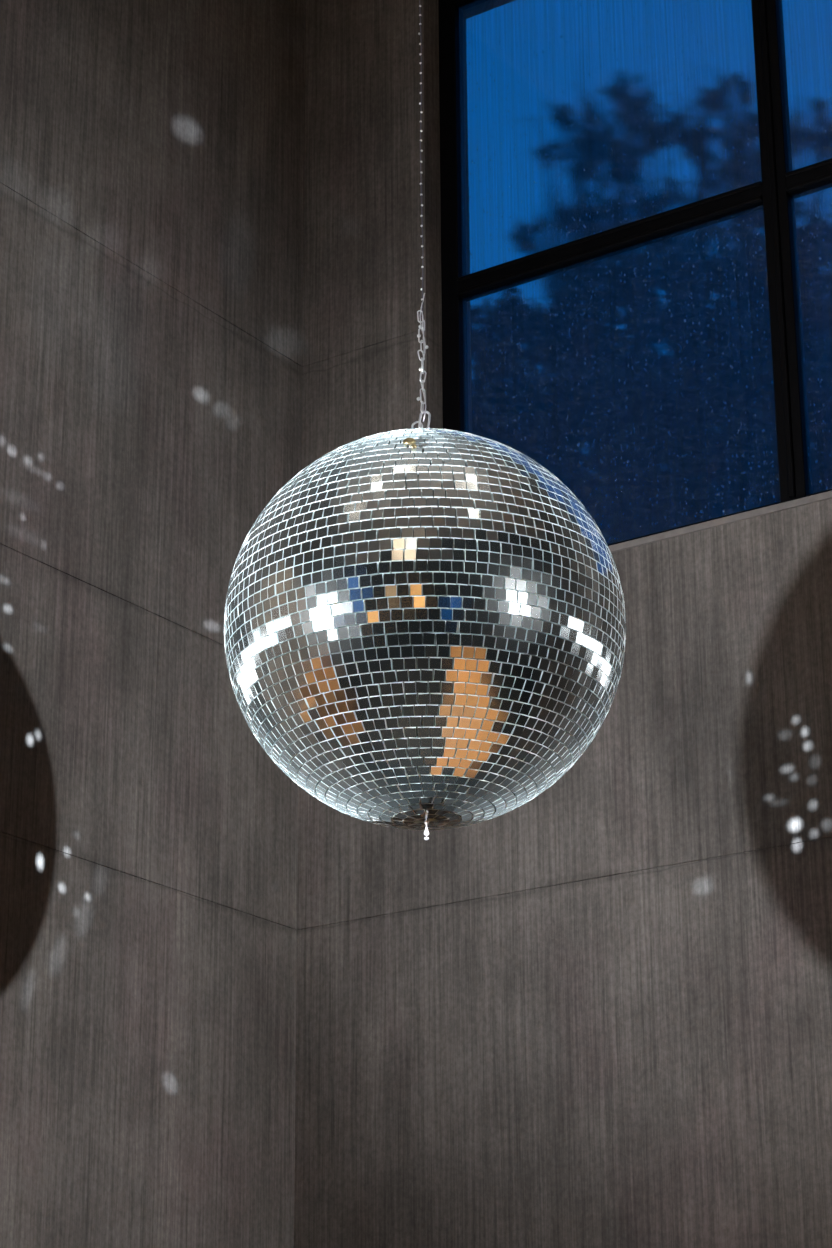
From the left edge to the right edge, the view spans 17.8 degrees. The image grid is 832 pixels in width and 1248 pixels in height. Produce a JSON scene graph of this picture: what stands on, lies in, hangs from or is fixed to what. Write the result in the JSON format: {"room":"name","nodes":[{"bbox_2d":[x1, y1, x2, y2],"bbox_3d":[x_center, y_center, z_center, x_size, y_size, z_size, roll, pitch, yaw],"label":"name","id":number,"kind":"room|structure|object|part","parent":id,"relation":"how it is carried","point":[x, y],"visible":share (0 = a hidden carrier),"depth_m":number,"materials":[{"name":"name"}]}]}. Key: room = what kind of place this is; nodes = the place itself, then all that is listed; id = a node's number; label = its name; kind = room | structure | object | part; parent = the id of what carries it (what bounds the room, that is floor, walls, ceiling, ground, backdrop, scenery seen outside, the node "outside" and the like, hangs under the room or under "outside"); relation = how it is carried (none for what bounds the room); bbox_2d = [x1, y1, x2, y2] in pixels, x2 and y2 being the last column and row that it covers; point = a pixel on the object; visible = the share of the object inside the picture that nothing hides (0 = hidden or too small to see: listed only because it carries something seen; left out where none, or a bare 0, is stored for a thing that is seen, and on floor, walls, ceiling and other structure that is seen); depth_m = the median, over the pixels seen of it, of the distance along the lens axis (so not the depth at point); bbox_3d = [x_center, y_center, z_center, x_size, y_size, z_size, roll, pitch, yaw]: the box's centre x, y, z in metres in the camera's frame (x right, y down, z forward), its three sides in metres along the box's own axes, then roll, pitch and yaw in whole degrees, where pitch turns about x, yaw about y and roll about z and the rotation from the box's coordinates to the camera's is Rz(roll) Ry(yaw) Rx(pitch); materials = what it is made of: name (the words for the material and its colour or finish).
{"room":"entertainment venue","nodes":[
{"label":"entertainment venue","id":0,"kind":"room"},
{"bbox_2d":[0,0,305,1247],"bbox_3d":[-3.214,-0.423,5.966,0.315,8.400,9.500,-14,-24,31],"label":"wall","id":1,"kind":"structure","parent":0,"point":[152,152],"depth_m":9.11,"materials":[{"name":"wood"}]},
{"bbox_2d":[294,0,831,1247],"bbox_3d":[3.054,0.133,7.562,8.815,8.400,0.315,-14,-24,31],"label":"wall","id":2,"kind":"structure","parent":0,"point":[595,1011],"depth_m":8.88,"materials":[{"name":"wood"}]},
{"bbox_2d":[438,0,831,545],"bbox_3d":[1.279,-1.571,9.433,2.822,2.580,0.077,-14,-24,31],"label":"window","id":3,"kind":"structure","parent":2,"relation":"in","point":[636,195],"depth_m":9.67,"materials":[{"name":"blue glass"}]},
{"bbox_3d":[0.707,-2.003,10.012,1.305,1.238,0.006,-14,-24,31],"label":"glass pane","id":4,"kind":"part","parent":3,"relation":"part of","materials":[{"name":"blue glass"}]},
{"bbox_3d":[0.714,-0.820,9.571,1.305,1.176,0.006,-14,-24,31],"label":"glass pane","id":5,"kind":"part","parent":3,"relation":"part of","materials":[{"name":"blue glass"}]},
{"bbox_3d":[1.851,-2.279,9.291,1.305,1.238,0.006,-14,-24,31],"label":"glass pane","id":6,"kind":"part","parent":3,"relation":"part of","materials":[{"name":"blue glass"}]},
{"bbox_3d":[1.859,-1.096,8.849,1.305,1.176,0.006,-14,-24,31],"label":"glass pane","id":7,"kind":"part","parent":3,"relation":"part of","materials":[{"name":"blue glass"}]},
{"bbox_2d":[608,491,831,552],"bbox_3d":[1.240,-0.375,8.912,2.822,0.026,0.106,-14,-24,31],"label":"trim","id":8,"kind":"structure","parent":2,"relation":"attached to","point":[825,495],"depth_m":8.98,"materials":[{"name":"wood"}]},
{"bbox_3d":[0.413,-5.357,5.174,9.130,0.250,10.130,-14,-24,31],"label":"ceiling","id":9,"kind":"structure","parent":0,"visible":0},
{"bbox_2d":[411,0,430,427],"bbox_3d":[0.008,-2.287,7.581,0.100,3.817,0.100,-14,-24,31],"label":"chain","id":10,"kind":"object","parent":9,"relation":"hanging from","point":[420,425],"visible":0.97,"depth_m":7.02,"materials":[{"name":"metal"}]},
{"bbox_2d":[224,428,625,839],"bbox_3d":[0.023,0.014,6.723,1.012,1.102,1.013,16,-26,-38],"label":"disco ball","id":11,"kind":"object","parent":10,"relation":"hanging from","point":[425,628],"visible":1,"depth_m":6.35,"materials":[{"name":"silver metal"}]}
]}

